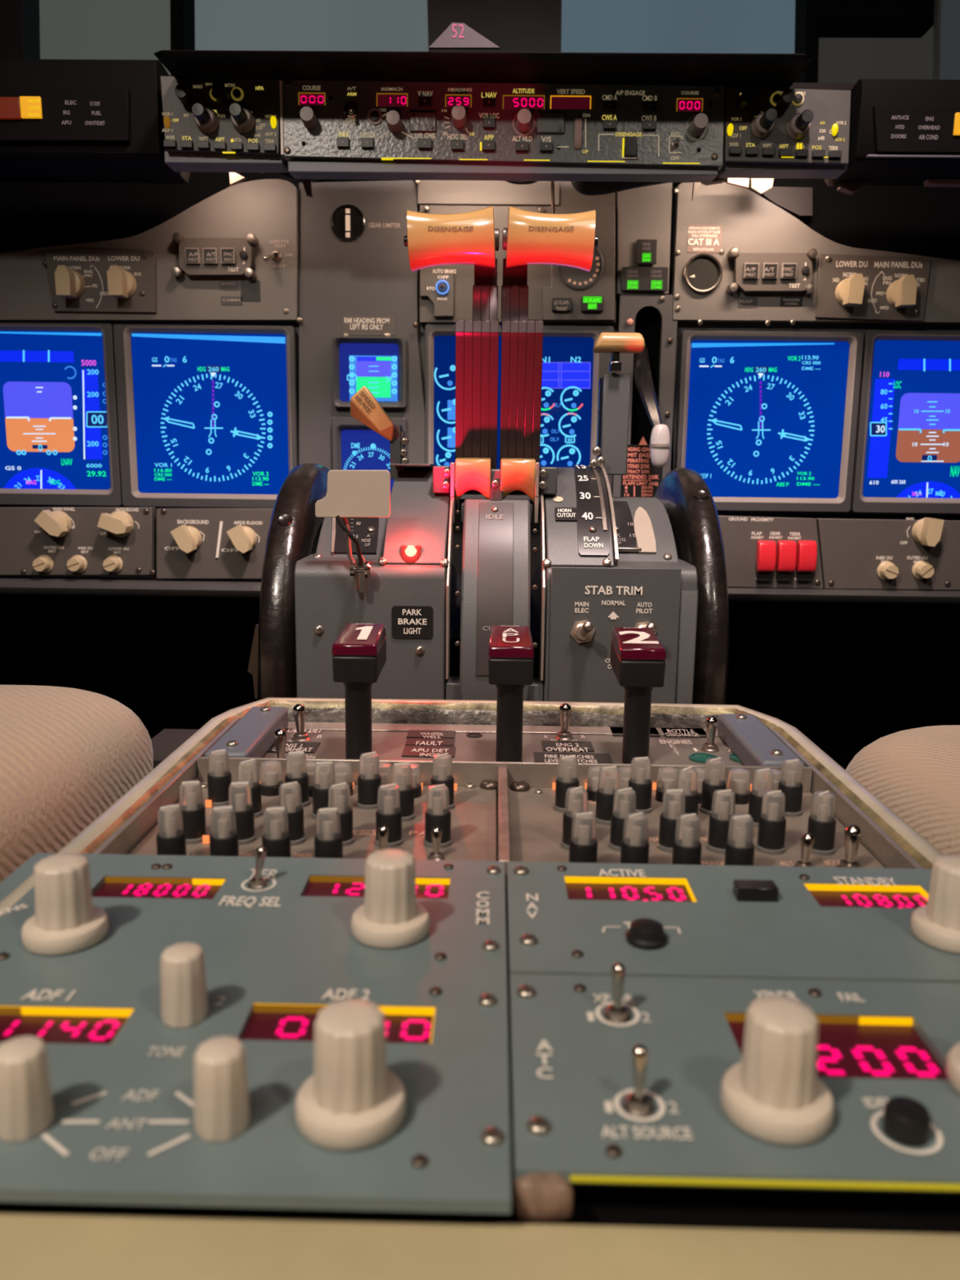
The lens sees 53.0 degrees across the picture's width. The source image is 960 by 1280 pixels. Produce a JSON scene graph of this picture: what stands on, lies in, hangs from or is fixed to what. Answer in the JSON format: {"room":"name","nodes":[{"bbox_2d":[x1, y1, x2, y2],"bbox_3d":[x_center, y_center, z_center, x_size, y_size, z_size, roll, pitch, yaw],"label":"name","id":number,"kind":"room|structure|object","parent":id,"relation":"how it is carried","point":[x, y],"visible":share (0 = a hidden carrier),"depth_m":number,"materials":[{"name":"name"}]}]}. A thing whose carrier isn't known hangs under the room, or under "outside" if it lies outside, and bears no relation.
{"room":"control cabin","nodes":[
{"label":"control cabin","id":0,"kind":"room"},
{"bbox_2d":[0,177,959,769],"bbox_3d":[0.023,-0.121,1.441,3.200,1.220,0.040,1,10,1],"label":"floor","id":1,"kind":"structure","parent":0,"point":[847,677],"depth_m":1.45,"materials":[{"name":"black"}]},
{"bbox_2d":[0,0,39,58],"bbox_3d":[-0.843,-0.868,1.309,0.490,0.426,0.050,1,10,1],"label":"trim","id":2,"kind":"structure","parent":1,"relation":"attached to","point":[20,20],"depth_m":1.29,"materials":[{"name":"paint"}]},
{"bbox_2d":[169,0,195,75],"bbox_3d":[-0.403,-0.864,1.302,0.031,0.422,0.050,1,10,1],"label":"trim","id":3,"kind":"structure","parent":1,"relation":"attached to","point":[182,12],"depth_m":1.29,"materials":[{"name":"black"}]},
{"bbox_2d":[426,0,561,52],"bbox_3d":[0.017,-0.835,1.259,0.182,0.408,0.050,1,10,1],"label":"trim","id":4,"kind":"structure","parent":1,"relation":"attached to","point":[512,25],"depth_m":1.24,"materials":[{"name":"paint"}]},
{"bbox_2d":[794,0,819,82],"bbox_3d":[0.438,-0.855,1.289,0.038,0.417,0.050,1,10,1],"label":"trim","id":5,"kind":"structure","parent":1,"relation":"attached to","point":[806,11],"depth_m":1.28,"materials":[{"name":"black"}]},
{"bbox_2d":[818,0,933,37],"bbox_3d":[0.525,-0.946,1.282,0.168,0.245,0.050,1,10,1],"label":"window","id":6,"kind":"structure","parent":5,"relation":"attached to","point":[837,18],"depth_m":1.28,"materials":[{"name":"black"}]},
{"bbox_2d":[933,0,940,79],"bbox_3d":[0.599,-0.844,1.258,0.036,0.413,0.010,1,10,1],"label":"trim","id":7,"kind":"structure","parent":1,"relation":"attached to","point":[936,40],"depth_m":1.26,"materials":[{"name":"grey"}]},
{"bbox_2d":[0,49,959,200],"bbox_3d":[0.007,-0.440,0.822,1.462,0.096,0.177,1,10,1],"label":"glareshield","id":8,"kind":"object","parent":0,"point":[145,159],"depth_m":0.81,"materials":[{"name":"black plastic"}]},
{"bbox_2d":[0,88,130,142],"bbox_3d":[-0.404,-0.443,0.812,0.218,0.041,0.009,1,10,1],"label":"light panel","id":9,"kind":"object","parent":8,"relation":"attached to","point":[27,115],"visible":1,"depth_m":0.81,"materials":[{"name":"black plastic"}]},
{"bbox_2d":[160,75,280,156],"bbox_3d":[-0.217,-0.438,0.798,0.100,0.060,0.039,1,10,1],"label":"control panel","id":10,"kind":"object","parent":8,"relation":"on","point":[242,117],"visible":1,"depth_m":0.81,"materials":[{"name":"grey"}]},
{"bbox_2d":[163,115,170,128],"bbox_3d":[-0.262,-0.434,0.805,0.005,0.010,0.004,1,10,1],"label":"rocker switch","id":11,"kind":"object","parent":10,"relation":"attached to","point":[166,119],"depth_m":0.81,"materials":[{"name":"yellow plastic"}]},
{"bbox_2d":[270,115,276,128],"bbox_3d":[-0.173,-0.433,0.803,0.005,0.010,0.004,1,10,1],"label":"rocker switch","id":12,"kind":"object","parent":10,"relation":"attached to","point":[273,118],"depth_m":0.80,"materials":[{"name":"yellow plastic"}]},
{"bbox_2d":[164,151,288,173],"bbox_3d":[-0.218,-0.413,0.832,0.101,0.010,0.026,1,10,1],"label":"shelf","id":13,"kind":"object","parent":8,"relation":"attached to","point":[176,162],"depth_m":0.82,"materials":[{"name":"grey plastic"}]},
{"bbox_2d":[275,172,319,181],"bbox_3d":[-0.165,-0.425,0.873,0.055,0.017,0.006,1,10,1],"label":"cable","id":14,"kind":"object","parent":8,"relation":"hanging from","point":[287,175],"visible":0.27,"depth_m":0.87,"materials":[{"name":"black plastic"}]},
{"bbox_2d":[428,22,499,48],"bbox_3d":[-0.012,-0.483,0.770,0.057,0.018,0.003,1,10,1],"label":"card","id":15,"kind":"object","parent":8,"relation":"on","point":[457,35],"visible":1,"depth_m":0.77,"materials":[{"name":"pink"}]},
{"bbox_2d":[153,49,814,88],"bbox_3d":[0.003,-0.465,0.816,0.512,0.015,0.175,1,10,1],"label":"hood","id":16,"kind":"object","parent":8,"relation":"attached to","point":[752,70],"depth_m":0.76,"materials":[{"name":"black plastic"}]},
{"bbox_2d":[279,80,724,170],"bbox_3d":[0.018,-0.431,0.800,0.371,0.065,0.030,1,10,1],"label":"control panel","id":17,"kind":"object","parent":8,"relation":"attached to","point":[620,125],"visible":1,"depth_m":0.80,"materials":[{"name":"grey metal"}]},
{"bbox_2d":[343,101,358,118],"bbox_3d":[-0.107,-0.442,0.800,0.012,0.012,0.006,1,10,1],"label":"switch","id":18,"kind":"object","parent":17,"relation":"attached to","point":[350,108],"depth_m":0.80,"materials":[{"name":"silver metal"}]},
{"bbox_2d":[671,137,679,149],"bbox_3d":[0.163,-0.412,0.797,0.006,0.006,0.013,1,10,1],"label":"toggle switch","id":19,"kind":"object","parent":17,"relation":"attached to","point":[674,141],"depth_m":0.80,"materials":[{"name":"silver metal"}]},
{"bbox_2d":[288,160,718,182],"bbox_3d":[0.019,-0.402,0.829,0.365,0.009,0.028,1,10,1],"label":"shelf","id":20,"kind":"object","parent":8,"relation":"attached to","point":[300,170],"depth_m":0.82,"materials":[{"name":"black plastic"}]},
{"bbox_2d":[505,180,537,184],"bbox_3d":[0.043,-0.430,0.888,0.057,0.019,0.006,1,10,1],"label":"cable","id":21,"kind":"object","parent":8,"relation":"hanging from","point":[508,181],"visible":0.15,"depth_m":0.89,"materials":[{"name":"black plastic"}]},
{"bbox_2d":[550,181,555,213],"bbox_3d":[0.068,-0.405,0.892,0.004,0.057,0.024,3,10,12],"label":"cable","id":22,"kind":"object","parent":8,"relation":"hanging from","point":[552,183],"visible":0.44,"depth_m":0.89,"materials":[{"name":"beige plastic"}]},
{"bbox_2d":[570,181,670,195],"bbox_3d":[0.129,-0.420,0.878,0.099,0.027,0.013,1,10,1],"label":"cable","id":23,"kind":"object","parent":8,"relation":"hanging from","point":[585,188],"visible":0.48,"depth_m":0.88,"materials":[{"name":"black plastic"}]},
{"bbox_2d":[719,164,847,178],"bbox_3d":[0.259,-0.403,0.825,0.102,0.007,0.026,1,10,1],"label":"shelf","id":24,"kind":"object","parent":8,"relation":"attached to","point":[728,171],"depth_m":0.82,"materials":[{"name":"black plastic"}]},
{"bbox_2d":[723,87,850,166],"bbox_3d":[0.256,-0.426,0.792,0.105,0.059,0.039,1,10,1],"label":"control panel","id":25,"kind":"object","parent":8,"relation":"on","point":[777,126],"visible":1,"depth_m":0.80,"materials":[{"name":"grey plastic"}]},
{"bbox_2d":[727,123,733,136],"bbox_3d":[0.208,-0.424,0.798,0.005,0.010,0.004,1,10,1],"label":"rocker switch","id":26,"kind":"object","parent":25,"relation":"attached to","point":[730,126],"depth_m":0.80,"materials":[{"name":"yellow plastic"}]},
{"bbox_2d":[831,123,838,136],"bbox_3d":[0.294,-0.423,0.797,0.005,0.010,0.004,1,10,1],"label":"rocker switch","id":27,"kind":"object","parent":25,"relation":"attached to","point":[834,126],"depth_m":0.80,"materials":[{"name":"yellow plastic"}]},
{"bbox_2d":[718,82,855,173],"bbox_3d":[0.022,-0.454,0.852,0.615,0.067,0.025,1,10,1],"label":"tray","id":28,"kind":"object","parent":8,"relation":"on","point":[817,86],"depth_m":0.83,"materials":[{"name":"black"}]},
{"bbox_2d":[872,105,959,155],"bbox_3d":[0.419,-0.424,0.801,0.184,0.036,0.009,1,10,1],"label":"light panel","id":29,"kind":"object","parent":8,"relation":"attached to","point":[897,129],"visible":1,"depth_m":0.80,"materials":[{"name":"black plastic"}]},
{"bbox_3d":[0.035,-1.777,0.550,3.200,0.050,4.100,1,10,1],"label":"ceiling","id":30,"kind":"structure","parent":0,"visible":0},
{"bbox_2d":[39,0,170,75],"bbox_3d":[-1.058,-1.303,2.135,0.783,1.440,0.020,1,10,1],"label":"window","id":31,"kind":"structure","parent":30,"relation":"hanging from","point":[70,29],"depth_m":2.11,"materials":[{"name":"black glass"}]},
{"bbox_2d":[195,0,428,51],"bbox_3d":[-0.318,-1.292,2.124,0.696,1.440,0.020,1,10,1],"label":"windshield","id":32,"kind":"object","parent":30,"relation":"hanging from","point":[341,25],"visible":0.02,"depth_m":2.11,"materials":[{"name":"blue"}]},
{"bbox_2d":[560,0,795,53],"bbox_3d":[0.378,-1.282,2.114,0.696,1.440,0.020,1,10,1],"label":"windshield","id":33,"kind":"object","parent":30,"relation":"hanging from","point":[626,26],"visible":0.02,"depth_m":2.09,"materials":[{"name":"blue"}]},
{"bbox_2d":[817,0,942,83],"bbox_3d":[0.861,-1.274,2.107,0.271,1.440,0.020,1,10,1],"label":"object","id":34,"kind":"object","parent":30,"relation":"hanging from","point":[841,60],"visible":0.22,"depth_m":2.10,"materials":[{"name":"black"}]},
{"bbox_2d":[939,0,959,79],"bbox_3d":[1.273,-1.268,2.100,0.554,1.440,0.020,1,10,1],"label":"window","id":35,"kind":"structure","parent":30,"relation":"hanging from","point":[949,64],"depth_m":2.09,"materials":[{"name":"black"}]},
{"bbox_3d":[0.005,0.606,0.970,3.200,0.050,4.100,1,10,1],"label":"floor","id":36,"kind":"structure","parent":0,"visible":0},
{"bbox_2d":[0,684,153,882],"bbox_3d":[-0.426,0.356,0.448,0.460,0.613,0.425,1,10,1],"label":"seat","id":37,"kind":"object","parent":36,"relation":"on","point":[68,755],"visible":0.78,"depth_m":0.48,"materials":[{"name":"beige fabric"}]},
{"bbox_2d":[151,728,199,768],"bbox_3d":[-0.198,0.343,0.734,0.088,0.545,0.080,1,10,1],"label":"panel","id":38,"kind":"object","parent":36,"relation":"on","point":[166,741],"visible":0.11,"depth_m":0.69,"materials":[{"name":"grey metal"}]},
{"bbox_2d":[0,172,959,604],"bbox_3d":[-0.023,0.000,1.190,1.668,1.067,0.378,1,10,1],"label":"panel","id":39,"kind":"object","parent":36,"relation":"on","point":[343,269],"depth_m":0.98,"materials":[{"name":"grey paint"}]},
{"bbox_2d":[0,322,123,506],"bbox_3d":[-0.474,-0.235,1.009,0.191,0.186,0.012,1,10,1],"label":"display unit","id":40,"kind":"object","parent":39,"relation":"attached to","point":[60,438],"visible":1,"depth_m":1.01,"materials":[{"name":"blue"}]},
{"bbox_2d":[0,506,155,574],"bbox_3d":[-0.493,-0.102,0.996,0.309,0.074,0.034,1,10,1],"label":"panel","id":41,"kind":"object","parent":39,"relation":"on","point":[34,540],"visible":1,"depth_m":1.00,"materials":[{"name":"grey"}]},
{"bbox_2d":[42,248,156,312],"bbox_3d":[-0.385,-0.363,0.966,0.115,0.061,0.026,1,10,1],"label":"panel","id":42,"kind":"object","parent":39,"relation":"attached to","point":[81,279],"visible":1,"depth_m":0.97,"materials":[{"name":"beige metal"}]},
{"bbox_2d":[113,324,298,508],"bbox_3d":[-0.284,-0.232,1.006,0.186,0.185,0.012,1,10,1],"label":"display unit","id":43,"kind":"object","parent":39,"relation":"attached to","point":[207,415],"visible":0.96,"depth_m":1.00,"materials":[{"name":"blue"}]},
{"bbox_2d":[149,508,273,578],"bbox_3d":[-0.259,-0.099,0.993,0.172,0.075,0.033,1,10,1],"label":"panel","id":44,"kind":"object","parent":39,"relation":"on","point":[192,543],"visible":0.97,"depth_m":1.00,"materials":[{"name":"beige metal"}]},
{"bbox_2d":[171,231,258,279],"bbox_3d":[-0.266,-0.386,0.966,0.086,0.042,0.017,1,10,1],"label":"autopilot annunciator","id":45,"kind":"object","parent":39,"relation":"attached to","point":[197,256],"visible":1,"depth_m":0.96,"materials":[{"name":"grey metal"}]},
{"bbox_2d":[239,250,247,258],"bbox_3d":[-0.236,-0.385,0.960,0.008,0.008,0.003,1,10,1],"label":"switch","id":46,"kind":"object","parent":45,"relation":"attached to","point":[242,254],"depth_m":0.96,"materials":[{"name":"black plastic"}]},
{"bbox_2d":[262,250,281,262],"bbox_3d":[-0.210,-0.384,0.964,0.010,0.014,0.023,7,12,30],"label":"switch","id":47,"kind":"object","parent":39,"relation":"attached to","point":[266,258],"visible":1,"depth_m":0.97,"materials":[{"name":"metal"}]},
{"bbox_2d":[332,417,407,493],"bbox_3d":[-0.115,-0.189,1.007,0.077,0.084,0.012,1,10,1],"label":"display","id":48,"kind":"object","parent":39,"relation":"attached to","point":[355,446],"visible":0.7,"depth_m":1.00,"materials":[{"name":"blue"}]},
{"bbox_2d":[332,337,407,408],"bbox_3d":[-0.113,-0.275,0.992,0.076,0.070,0.012,1,10,1],"label":"display","id":49,"kind":"object","parent":39,"relation":"attached to","point":[379,364],"visible":0.98,"depth_m":0.99,"materials":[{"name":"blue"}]},
{"bbox_2d":[420,265,456,316],"bbox_3d":[-0.042,-0.352,0.970,0.036,0.050,0.015,1,10,1],"label":"panel","id":50,"kind":"object","parent":39,"relation":"attached to","point":[437,282],"visible":0.98,"depth_m":0.97,"materials":[{"name":"grey metal"}]},
{"bbox_2d":[425,324,613,500],"bbox_3d":[0.040,-0.235,1.004,0.193,0.177,0.012,1,10,1],"label":"display unit","id":51,"kind":"object","parent":39,"relation":"attached to","point":[571,372],"visible":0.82,"depth_m":1.00,"materials":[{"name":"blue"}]},
{"bbox_2d":[542,206,614,320],"bbox_3d":[0.100,-0.377,0.965,0.074,0.109,0.012,1,10,1],"label":"panel","id":52,"kind":"object","parent":39,"relation":"attached to","point":[574,294],"visible":0.82,"depth_m":0.97,"materials":[{"name":"grey metal"}]},
{"bbox_2d":[551,297,571,311],"bbox_3d":[0.082,-0.338,0.970,0.020,0.012,0.006,1,10,1],"label":"light","id":53,"kind":"object","parent":52,"relation":"attached to","point":[557,304],"depth_m":0.97,"materials":[{"name":"black plastic"}]},
{"bbox_2d":[581,295,603,311],"bbox_3d":[0.113,-0.338,0.969,0.021,0.014,0.006,1,10,1],"label":"light","id":54,"kind":"object","parent":52,"relation":"attached to","point":[588,303],"depth_m":0.97,"materials":[{"name":"green plastic"}]},
{"bbox_2d":[621,239,668,291],"bbox_3d":[0.166,-0.376,0.965,0.046,0.049,0.003,1,10,1],"label":"lights","id":55,"kind":"object","parent":39,"relation":"attached to","point":[633,278],"visible":1,"depth_m":0.96,"materials":[{"name":"black plastic"}]},
{"bbox_2d":[633,345,670,466],"bbox_3d":[0.170,-0.238,0.971,0.022,0.125,0.092,-1,10,-10],"label":"lever","id":56,"kind":"object","parent":39,"relation":"attached to","point":[660,444],"visible":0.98,"depth_m":0.95,"materials":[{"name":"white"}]},
{"bbox_2d":[684,253,722,293],"bbox_3d":[0.224,-0.368,0.965,0.038,0.038,0.005,1,10,1],"label":"pressure gauge","id":57,"kind":"object","parent":39,"relation":"attached to","point":[703,272],"visible":1,"depth_m":0.96,"materials":[{"name":"metal"}]},
{"bbox_2d":[674,330,863,511],"bbox_3d":[0.297,-0.225,0.997,0.183,0.181,0.012,1,10,1],"label":"display unit","id":58,"kind":"object","parent":39,"relation":"attached to","point":[767,420],"visible":0.98,"depth_m":1.00,"materials":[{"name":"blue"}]},
{"bbox_2d":[718,515,823,588],"bbox_3d":[0.284,-0.090,0.988,0.144,0.074,0.027,1,10,1],"label":"panel","id":59,"kind":"object","parent":39,"relation":"attached to","point":[760,552],"visible":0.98,"depth_m":0.99,"materials":[{"name":"beige metal"}]},
{"bbox_2d":[725,247,817,295],"bbox_3d":[0.290,-0.367,0.960,0.087,0.043,0.017,1,10,1],"label":"autopilot annunciator","id":60,"kind":"object","parent":39,"relation":"attached to","point":[753,272],"visible":1,"depth_m":0.95,"materials":[{"name":"grey metal"}]},
{"bbox_2d":[800,266,809,274],"bbox_3d":[0.323,-0.366,0.954,0.008,0.008,0.003,1,10,1],"label":"switch","id":61,"kind":"object","parent":60,"relation":"attached to","point":[804,269],"depth_m":0.95,"materials":[{"name":"black plastic"}]},
{"bbox_2d":[815,253,930,321],"bbox_3d":[0.393,-0.351,0.954,0.111,0.064,0.026,1,10,1],"label":"panel","id":62,"kind":"object","parent":39,"relation":"attached to","point":[849,286],"visible":1,"depth_m":0.96,"materials":[{"name":"beige metal"}]},
{"bbox_2d":[814,517,959,590],"bbox_3d":[0.473,-0.087,0.982,0.255,0.075,0.033,1,10,1],"label":"panel","id":63,"kind":"object","parent":39,"relation":"attached to","point":[923,553],"visible":1,"depth_m":0.99,"materials":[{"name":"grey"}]},
{"bbox_2d":[849,330,959,513],"bbox_3d":[0.482,-0.223,0.994,0.183,0.183,0.012,1,10,1],"label":"display unit","id":64,"kind":"object","parent":39,"relation":"attached to","point":[907,460],"visible":1,"depth_m":0.99,"materials":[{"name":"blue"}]},
{"bbox_2d":[0,697,959,1279],"bbox_3d":[0.003,0.384,0.296,0.330,0.621,0.550,1,10,1],"label":"pedestal","id":65,"kind":"object","parent":36,"relation":"on","point":[34,1246],"visible":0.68,"depth_m":0.16,"materials":[{"name":"beige paint"}]},
{"bbox_2d":[0,846,511,1222],"bbox_3d":[-0.067,0.097,0.234,0.147,0.076,0.142,1,10,1],"label":"panel","id":66,"kind":"object","parent":65,"relation":"on","point":[259,1036],"visible":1,"depth_m":0.20,"materials":[{"name":"grey metal"}]},
{"bbox_2d":[247,846,267,889],"bbox_3d":[-0.065,0.066,0.280,0.006,0.011,0.006,1,10,1],"label":"toggle switch","id":67,"kind":"object","parent":66,"relation":"attached to","point":[257,874],"depth_m":0.28,"materials":[{"name":"silver metal"}]},
{"bbox_2d":[128,749,497,861],"bbox_3d":[-0.060,0.081,0.357,0.135,0.066,0.108,1,10,1],"label":"control panel","id":68,"kind":"object","parent":65,"relation":"on","point":[318,811],"visible":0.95,"depth_m":0.34,"materials":[{"name":"black plastic"}]},
{"bbox_2d":[260,760,283,796],"bbox_3d":[-0.085,0.056,0.392,0.009,0.013,0.009,1,10,1],"label":"switch","id":69,"kind":"object","parent":68,"relation":"attached to","point":[271,771],"depth_m":0.39,"materials":[{"name":"beige plastic"}]},
{"bbox_2d":[306,760,318,796],"bbox_3d":[-0.069,0.056,0.391,0.009,0.013,0.009,1,10,1],"label":"switch","id":70,"kind":"object","parent":68,"relation":"attached to","point":[310,765],"depth_m":0.39,"materials":[{"name":"beige plastic"}]},
{"bbox_2d":[333,761,353,795],"bbox_3d":[-0.056,0.056,0.391,0.009,0.013,0.009,1,10,1],"label":"switch","id":71,"kind":"object","parent":68,"relation":"attached to","point":[343,770],"depth_m":0.39,"materials":[{"name":"beige plastic"}]},
{"bbox_2d":[377,825,388,849],"bbox_3d":[-0.033,0.068,0.328,0.004,0.010,0.004,-7,13,-38],"label":"toggle switch","id":72,"kind":"object","parent":68,"relation":"attached to","point":[383,830],"depth_m":0.33,"materials":[{"name":"silver metal"}]},
{"bbox_2d":[379,761,391,785],"bbox_3d":[-0.040,0.057,0.391,0.009,0.013,0.009,1,10,1],"label":"switch","id":73,"kind":"object","parent":68,"relation":"attached to","point":[385,768],"depth_m":0.39,"materials":[{"name":"beige plastic"}]},
{"bbox_2d":[409,762,421,798],"bbox_3d":[-0.028,0.057,0.391,0.009,0.013,0.009,1,10,1],"label":"switch","id":74,"kind":"object","parent":68,"relation":"attached to","point":[416,770],"depth_m":0.39,"materials":[{"name":"beige plastic"}]},
{"bbox_2d":[427,826,444,860],"bbox_3d":[-0.015,0.069,0.327,0.006,0.011,0.006,1,10,1],"label":"toggle switch","id":75,"kind":"object","parent":68,"relation":"attached to","point":[436,835],"depth_m":0.33,"materials":[{"name":"silver metal"}]},
{"bbox_2d":[204,623,804,861],"bbox_3d":[0.011,0.046,0.453,0.257,0.103,0.096,1,10,1],"label":"control panel","id":76,"kind":"object","parent":65,"relation":"on","point":[637,657],"visible":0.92,"depth_m":0.44,"materials":[{"name":"metal"}]},
{"bbox_2d":[274,728,287,758],"bbox_3d":[-0.089,0.047,0.428,0.006,0.015,0.006,1,10,1],"label":"toggle switch","id":77,"kind":"object","parent":76,"relation":"attached to","point":[280,735],"depth_m":0.43,"materials":[{"name":"silver metal"}]},
{"bbox_2d":[291,703,311,742],"bbox_3d":[-0.087,0.040,0.468,0.009,0.018,0.009,1,10,1],"label":"toggle switch","id":78,"kind":"object","parent":76,"relation":"attached to","point":[299,709],"depth_m":0.47,"materials":[{"name":"silver metal"}]},
{"bbox_2d":[555,702,573,741],"bbox_3d":[0.042,0.040,0.476,0.009,0.018,0.009,1,10,1],"label":"toggle switch","id":79,"kind":"object","parent":76,"relation":"attached to","point":[564,734],"depth_m":0.47,"materials":[{"name":"silver metal"}]},
{"bbox_2d":[688,752,717,763],"bbox_3d":[0.103,0.054,0.445,0.013,0.002,0.013,1,10,1],"label":"light","id":80,"kind":"object","parent":76,"relation":"on","point":[694,757],"depth_m":0.44,"materials":[{"name":"teal plastic"}]},
{"bbox_2d":[700,715,719,752],"bbox_3d":[0.110,0.044,0.459,0.009,0.017,0.009,1,10,1],"label":"toggle switch","id":81,"kind":"object","parent":76,"relation":"attached to","point":[710,745],"depth_m":0.46,"materials":[{"name":"silver metal"}]},
{"bbox_2d":[728,753,742,763],"bbox_3d":[0.122,0.054,0.446,0.013,0.002,0.013,1,10,1],"label":"light","id":82,"kind":"object","parent":76,"relation":"on","point":[733,757],"depth_m":0.44,"materials":[{"name":"teal plastic"}]},
{"bbox_2d":[478,886,532,1223],"bbox_3d":[0.007,0.134,0.323,0.285,0.015,0.386,1,10,1],"label":"rail","id":83,"kind":"object","parent":65,"relation":"on","point":[512,1218],"depth_m":0.27,"materials":[{"name":"grey metal"}]},
{"bbox_2d":[511,1172,573,1222],"bbox_3d":[0.011,0.097,0.169,0.011,0.009,0.008,1,10,1],"label":"knob","id":84,"kind":"object","parent":65,"relation":"attached to","point":[539,1196],"visible":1,"depth_m":0.17,"materials":[{"name":"beige plastic"}]},
{"bbox_2d":[507,755,884,868],"bbox_3d":[0.082,0.082,0.358,0.143,0.066,0.114,1,10,1],"label":"control panel","id":85,"kind":"object","parent":65,"relation":"on","point":[689,815],"visible":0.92,"depth_m":0.34,"materials":[{"name":"black"}]},
{"bbox_2d":[586,765,603,801],"bbox_3d":[0.048,0.058,0.390,0.009,0.013,0.009,1,10,1],"label":"switch","id":86,"kind":"object","parent":85,"relation":"attached to","point":[592,784],"depth_m":0.39,"materials":[{"name":"beige plastic"}]},
{"bbox_2d":[618,765,631,787],"bbox_3d":[0.060,0.058,0.390,0.009,0.013,0.009,1,10,1],"label":"switch","id":87,"kind":"object","parent":85,"relation":"attached to","point":[624,771],"depth_m":0.39,"materials":[{"name":"beige plastic"}]},
{"bbox_2d":[655,766,678,802],"bbox_3d":[0.076,0.058,0.389,0.009,0.013,0.009,1,10,1],"label":"switch","id":88,"kind":"object","parent":85,"relation":"attached to","point":[666,775],"depth_m":0.39,"materials":[{"name":"beige plastic"}]},
{"bbox_2d":[692,767,705,804],"bbox_3d":[0.088,0.059,0.389,0.009,0.013,0.009,1,10,1],"label":"switch","id":89,"kind":"object","parent":85,"relation":"attached to","point":[701,771],"depth_m":0.38,"materials":[{"name":"beige plastic"}]},
{"bbox_2d":[726,768,751,804],"bbox_3d":[0.105,0.059,0.389,0.009,0.013,0.009,1,10,1],"label":"switch","id":90,"kind":"object","parent":85,"relation":"attached to","point":[739,780],"depth_m":0.39,"materials":[{"name":"beige plastic"}]},
{"bbox_2d":[769,768,781,791],"bbox_3d":[0.118,0.059,0.389,0.009,0.013,0.009,1,10,1],"label":"switch","id":91,"kind":"object","parent":85,"relation":"attached to","point":[777,773],"depth_m":0.38,"materials":[{"name":"beige plastic"}]},
{"bbox_2d":[793,832,814,866],"bbox_3d":[0.109,0.071,0.322,0.006,0.012,0.006,1,10,1],"label":"toggle switch","id":92,"kind":"object","parent":85,"relation":"attached to","point":[806,858],"depth_m":0.32,"materials":[{"name":"silver metal"}]},
{"bbox_2d":[836,824,862,867],"bbox_3d":[0.124,0.069,0.322,0.008,0.016,0.008,1,10,1],"label":"toggle switch","id":93,"kind":"object","parent":85,"relation":"attached to","point":[850,858],"depth_m":0.32,"materials":[{"name":"silver metal"}]},
{"bbox_2d":[506,854,959,982],"bbox_3d":[0.077,0.093,0.269,0.139,0.076,0.068,1,10,1],"label":"panel","id":94,"kind":"object","parent":65,"relation":"on","point":[684,921],"visible":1,"depth_m":0.26,"materials":[{"name":"grey metal"}]},
{"bbox_2d":[510,962,959,1234],"bbox_3d":[0.076,0.104,0.202,0.139,0.076,0.067,1,10,1],"label":"panel","id":95,"kind":"object","parent":65,"relation":"on","point":[677,1102],"visible":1,"depth_m":0.18,"materials":[{"name":"grey metal"}]},
{"bbox_2d":[604,962,631,1023],"bbox_3d":[0.031,0.078,0.214,0.006,0.012,0.006,1,10,1],"label":"toggle switch","id":96,"kind":"object","parent":95,"relation":"attached to","point":[617,996],"depth_m":0.21,"materials":[{"name":"silver metal"}]},
{"bbox_2d":[622,1044,654,1118],"bbox_3d":[0.030,0.084,0.183,0.006,0.012,0.006,1,10,1],"label":"toggle switch","id":97,"kind":"object","parent":95,"relation":"attached to","point":[638,1077],"depth_m":0.18,"materials":[{"name":"silver metal"}]},
{"bbox_2d":[247,205,728,704],"bbox_3d":[0.000,0.173,0.712,0.298,0.892,0.293,1,10,1],"label":"throttle quadrant","id":98,"kind":"object","parent":36,"relation":"on","point":[341,548],"visible":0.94,"depth_m":0.57,"materials":[{"name":"grey paint"}]},
{"bbox_2d":[400,544,422,562],"bbox_3d":[-0.040,-0.050,0.559,0.012,0.010,0.012,1,10,1],"label":"lamp","id":99,"kind":"object","parent":98,"relation":"on","point":[408,553],"depth_m":0.55,"materials":[{"name":"red plastic"}]},
{"bbox_2d":[569,619,595,643],"bbox_3d":[0.059,-0.004,0.542,0.014,0.015,0.020,1,10,1],"label":"switch","id":100,"kind":"object","parent":98,"relation":"attached to","point":[581,631],"depth_m":0.55,"materials":[{"name":"metal"}]},
{"bbox_2d":[547,566,681,703],"bbox_3d":[0.077,0.006,0.555,0.074,0.096,0.002,1,10,1],"label":"switch plate","id":101,"kind":"object","parent":98,"relation":"attached to","point":[580,669],"depth_m":0.55,"materials":[{"name":"grey paint"}]},
{"bbox_2d":[634,621,656,634],"bbox_3d":[0.094,-0.003,0.541,0.014,0.015,0.020,1,10,1],"label":"switch","id":102,"kind":"object","parent":98,"relation":"attached to","point":[652,624],"depth_m":0.55,"materials":[{"name":"metal"}]},
{"bbox_2d":[845,724,959,855],"bbox_3d":[0.424,0.375,0.427,0.460,0.603,0.405,1,10,1],"label":"seat","id":103,"kind":"object","parent":36,"relation":"on","point":[915,772],"visible":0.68,"depth_m":0.48,"materials":[{"name":"beige fabric"}]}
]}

